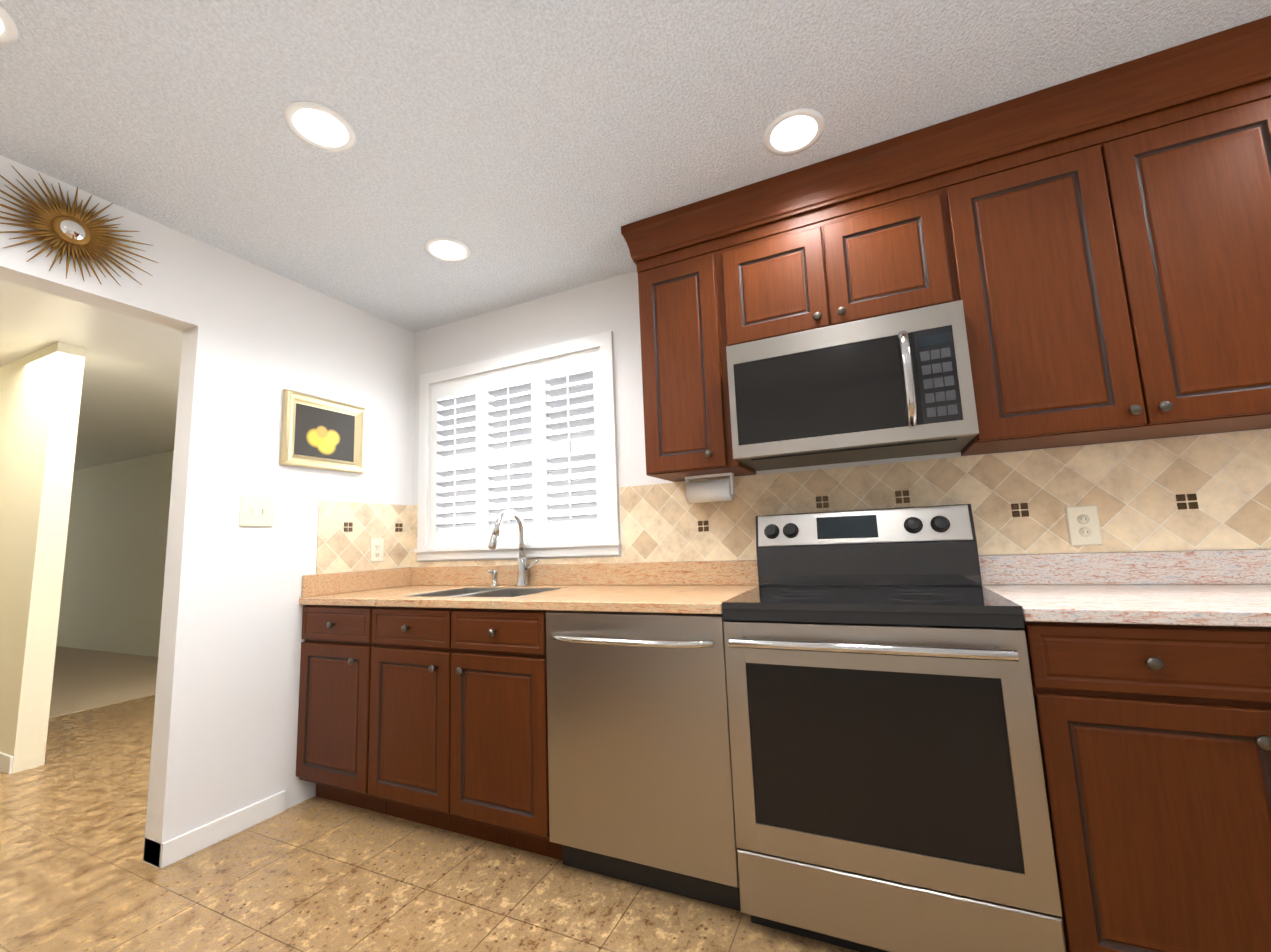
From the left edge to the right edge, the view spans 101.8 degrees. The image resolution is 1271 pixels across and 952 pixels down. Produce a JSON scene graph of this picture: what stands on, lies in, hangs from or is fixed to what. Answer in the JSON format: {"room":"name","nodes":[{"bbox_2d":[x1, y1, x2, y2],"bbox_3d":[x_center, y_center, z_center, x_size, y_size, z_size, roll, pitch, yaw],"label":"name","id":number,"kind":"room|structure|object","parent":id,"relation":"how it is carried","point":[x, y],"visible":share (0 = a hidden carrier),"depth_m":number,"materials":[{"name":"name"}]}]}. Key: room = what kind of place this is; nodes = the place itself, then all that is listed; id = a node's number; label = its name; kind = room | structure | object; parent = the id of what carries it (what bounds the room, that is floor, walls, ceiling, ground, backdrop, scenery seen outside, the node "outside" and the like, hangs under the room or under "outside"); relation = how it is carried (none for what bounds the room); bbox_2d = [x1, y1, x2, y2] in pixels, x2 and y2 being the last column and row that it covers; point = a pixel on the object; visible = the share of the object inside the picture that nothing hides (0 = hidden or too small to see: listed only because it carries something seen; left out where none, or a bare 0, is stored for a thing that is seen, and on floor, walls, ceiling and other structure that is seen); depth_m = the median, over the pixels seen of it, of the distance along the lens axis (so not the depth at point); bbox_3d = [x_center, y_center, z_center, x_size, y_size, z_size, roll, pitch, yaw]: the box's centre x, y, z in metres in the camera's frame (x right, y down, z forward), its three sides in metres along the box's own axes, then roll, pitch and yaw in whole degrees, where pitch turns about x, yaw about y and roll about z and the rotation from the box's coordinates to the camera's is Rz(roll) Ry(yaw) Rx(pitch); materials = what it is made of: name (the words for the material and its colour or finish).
{"room":"kitchen","nodes":[
{"label":"kitchen","id":0,"kind":"room"},
{"bbox_2d":[0,342,173,773],"bbox_3d":[-7.124,0.714,4.249,11.360,2.440,5.000,-6,-8,25],"label":"wall","id":1,"kind":"structure","parent":0,"point":[82,557],"depth_m":3.19,"materials":[{"name":"beige paint"}]},
{"bbox_2d":[0,752,12,773],"bbox_3d":[-5.638,1.788,3.836,5.000,0.090,0.012,-6,-8,25],"label":"baseboard","id":2,"kind":"structure","parent":1,"relation":"attached to","point":[6,763],"depth_m":2.79,"materials":[{"name":"white wood"}]},
{"bbox_2d":[0,155,414,867],"bbox_3d":[-2.161,0.149,1.368,0.120,2.440,3.750,-6,-8,25],"label":"wall","id":3,"kind":"structure","parent":0,"point":[256,339],"depth_m":2.19,"materials":[{"name":"white paint"}]},
{"bbox_2d":[0,165,157,285],"bbox_3d":[-1.974,-0.860,1.806,0.031,0.353,0.495,-6,-8,25],"label":"sunburst mirror","id":4,"kind":"object","parent":3,"relation":"attached to","point":[75,231],"visible":1,"depth_m":1.80,"materials":[{"name":"gold metal"}]},
{"bbox_2d":[144,790,285,868],"bbox_3d":[-1.869,1.372,1.727,0.132,0.085,1.275,-6,-8,25],"label":"baseboard","id":5,"kind":"structure","parent":3,"relation":"attached to","point":[180,847],"depth_m":2.03,"materials":[{"name":"white wood"}]},
{"bbox_2d":[239,496,273,526],"bbox_3d":[-1.666,0.157,2.279,0.015,0.133,0.134,-6,-8,25],"label":"switch plate","id":6,"kind":"object","parent":3,"relation":"attached to","point":[256,511],"visible":1,"depth_m":2.27,"materials":[{"name":"beige plastic"}]},
{"bbox_2d":[279,389,364,473],"bbox_3d":[-1.549,-0.211,2.590,0.034,0.357,0.416,-6,-8,25],"label":"picture frame","id":7,"kind":"object","parent":3,"relation":"attached to","point":[321,433],"visible":0.98,"depth_m":2.56,"materials":[{"name":"beige wood"}]},
{"bbox_2d":[316,500,411,573],"bbox_3d":[-1.426,0.323,2.760,0.019,0.358,0.546,-6,-8,25],"label":"tile backsplash","id":8,"kind":"structure","parent":3,"relation":"attached to","point":[345,532],"depth_m":2.72,"materials":[{"name":"tile"}]},
{"bbox_2d":[370,538,383,561],"bbox_3d":[-1.400,0.402,2.802,0.009,0.125,0.080,-6,-8,25],"label":"electrical outlet plate","id":9,"kind":"object","parent":8,"relation":"attached to","point":[376,549],"visible":1,"depth_m":2.80,"materials":[{"name":"beige plastic"}]},
{"bbox_2d":[0,646,858,951],"bbox_3d":[-4.469,1.694,2.892,17.120,0.064,5.000,-6,-8,25],"label":"floor","id":10,"kind":"structure","parent":0,"point":[312,874],"depth_m":1.76,"materials":[{"name":"tile"}]},
{"bbox_2d":[296,605,386,813],"bbox_3d":[-1.207,1.047,2.534,0.467,0.881,0.658,-6,-8,25],"label":"base cabinet","id":11,"kind":"object","parent":10,"relation":"on","point":[332,755],"visible":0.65,"depth_m":2.27,"materials":[{"name":"brown wood"}]},
{"bbox_2d":[368,606,562,859],"bbox_3d":[-0.587,0.986,2.249,0.896,0.881,0.658,-6,-8,25],"label":"base cabinet","id":12,"kind":"object","parent":10,"relation":"on","point":[458,736],"visible":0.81,"depth_m":1.96,"materials":[{"name":"brown wood"}]},
{"bbox_2d":[546,610,740,910],"bbox_3d":[0.106,0.915,1.902,0.651,0.879,0.676,-6,-8,25],"label":"dishwasher","id":13,"kind":"object","parent":10,"relation":"on","point":[640,772],"visible":0.67,"depth_m":1.64,"materials":[{"name":"silver metal"}]},
{"bbox_2d":[722,504,1065,951],"bbox_3d":[0.731,0.695,1.620,0.744,1.196,0.693,-6,-8,25],"label":"stove","id":14,"kind":"object","parent":10,"relation":"on","point":[889,792],"visible":1,"depth_m":1.36,"materials":[{"name":"silver metal"}]},
{"bbox_2d":[1022,620,1270,951],"bbox_3d":[1.504,0.783,1.303,0.893,0.880,0.627,-6,-8,25],"label":"base cabinet","id":15,"kind":"object","parent":10,"relation":"on","point":[1155,743],"visible":0.83,"depth_m":1.12,"materials":[{"name":"brown wood"}]},
{"bbox_2d":[299,549,1270,626],"bbox_3d":[0.526,0.372,1.801,4.337,0.134,0.642,-6,-8,25],"label":"countertop","id":16,"kind":"structure","parent":15,"relation":"on","point":[1216,588],"depth_m":1.73,"materials":[{"name":"stone"}]},
{"bbox_2d":[408,588,561,596],"bbox_3d":[-0.681,0.631,2.343,0.632,0.203,0.417,-6,-8,25],"label":"sink","id":17,"kind":"object","parent":16,"relation":"in","point":[488,592],"visible":0.06,"depth_m":2.51,"materials":[{"name":"silver metal"}]},
{"bbox_2d":[488,509,538,585],"bbox_3d":[-0.658,0.355,2.537,0.295,0.381,0.279,-6,-8,25],"label":"faucet","id":18,"kind":"object","parent":16,"relation":"on","point":[522,577],"visible":1,"depth_m":2.58,"materials":[{"name":"silver metal"}]},
{"bbox_2d":[0,0,1270,470],"bbox_3d":[-4.567,-0.791,3.210,17.120,0.080,5.000,-6,-8,25],"label":"ceiling","id":19,"kind":"structure","parent":0,"point":[526,150],"depth_m":1.60,"materials":[{"name":"white paint"}]},
{"bbox_2d":[0,6,18,43],"bbox_3d":[-1.615,-1.115,1.226,0.196,0.012,0.196,-6,-8,25],"label":"recessed light","id":20,"kind":"object","parent":19,"relation":"in","point":[9,34],"visible":1,"depth_m":1.28,"materials":[{"name":"white plastic"}]},
{"bbox_2d":[284,101,356,151],"bbox_3d":[-0.987,-1.089,1.623,0.196,0.012,0.196,-6,-8,25],"label":"recessed light","id":21,"kind":"object","parent":19,"relation":"in","point":[320,126],"visible":1,"depth_m":1.61,"materials":[{"name":"white"}]},
{"bbox_2d":[425,237,470,261],"bbox_3d":[-0.838,-1.006,2.312,0.196,0.012,0.196,-6,-8,25],"label":"recessed light","id":22,"kind":"object","parent":19,"relation":"in","point":[446,249],"visible":1,"depth_m":2.30,"materials":[{"name":"white"}]},
{"bbox_2d":[763,108,824,155],"bbox_3d":[0.526,-1.136,1.720,0.196,0.012,0.196,-6,-8,25],"label":"recessed light","id":23,"kind":"object","parent":19,"relation":"in","point":[795,131],"visible":1,"depth_m":1.71,"materials":[{"name":"white"}]},
{"bbox_2d":[412,271,1270,566],"bbox_3d":[1.211,0.089,1.936,5.760,2.440,0.120,-6,-8,25],"label":"wall","id":24,"kind":"structure","parent":0,"point":[606,305],"depth_m":2.67,"materials":[{"name":"white paint"}]},
{"bbox_2d":[414,331,620,559],"bbox_3d":[-0.662,-0.113,2.820,1.320,1.100,0.153,-6,-8,25],"label":"window shutters","id":25,"kind":"object","parent":24,"relation":"attached to","point":[436,540],"visible":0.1,"depth_m":2.75,"materials":[{"name":"white wood"}]},
{"bbox_2d":[621,199,740,481],"bbox_3d":[0.215,-0.531,2.202,0.398,1.064,0.360,-6,-8,25],"label":"upper cabinet","id":26,"kind":"object","parent":24,"relation":"attached to","point":[669,250],"depth_m":2.06,"materials":[{"name":"brown wood"}]},
{"bbox_2d":[685,473,734,502],"bbox_3d":[0.308,0.052,2.143,0.200,0.112,0.090,-6,-8,25],"label":"paper towel holder","id":27,"kind":"object","parent":26,"relation":"attached to","point":[710,491],"visible":1,"depth_m":2.11,"materials":[{"name":"white paper"}]},
{"bbox_2d":[705,125,972,475],"bbox_3d":[0.743,-0.583,1.959,0.770,1.064,0.360,-6,-8,25],"label":"upper cabinet","id":28,"kind":"object","parent":24,"relation":"attached to","point":[859,234],"depth_m":1.85,"materials":[{"name":"brown wood"}]},
{"bbox_2d":[726,300,978,470],"bbox_3d":[0.746,-0.282,1.862,0.740,0.420,0.470,-6,-8,25],"label":"microwave","id":29,"kind":"object","parent":28,"relation":"attached to","point":[895,385],"visible":1,"depth_m":1.70,"materials":[{"name":"silver metal"}]},
{"bbox_2d":[412,429,1270,566],"bbox_3d":[0.651,0.159,2.121,4.340,0.358,0.008,-6,-8,25],"label":"tile backsplash","id":30,"kind":"structure","parent":24,"relation":"attached to","point":[1207,492],"depth_m":1.80,"materials":[{"name":"tile"}]},
{"bbox_2d":[1065,505,1102,545],"bbox_3d":[1.492,0.165,1.719,0.085,0.132,0.009,-6,-8,25],"label":"electrical outlet plate","id":31,"kind":"object","parent":30,"relation":"attached to","point":[1083,525],"visible":1,"depth_m":1.72,"materials":[{"name":"beige plastic"}]},
{"bbox_2d":[933,15,1270,455],"bbox_3d":[1.459,-0.653,1.630,0.813,1.064,0.360,-6,-8,25],"label":"upper cabinet","id":32,"kind":"object","parent":24,"relation":"attached to","point":[1091,251],"depth_m":1.50,"materials":[{"name":"brown wood"}]},
{"label":"outside","id":33,"kind":"structure","parent":0,"visible":0},
{"bbox_2d":[445,369,596,547],"bbox_3d":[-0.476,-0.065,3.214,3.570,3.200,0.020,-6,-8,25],"label":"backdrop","id":34,"kind":"structure","parent":33,"point":[579,511],"depth_m":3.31,"materials":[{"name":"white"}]}
]}

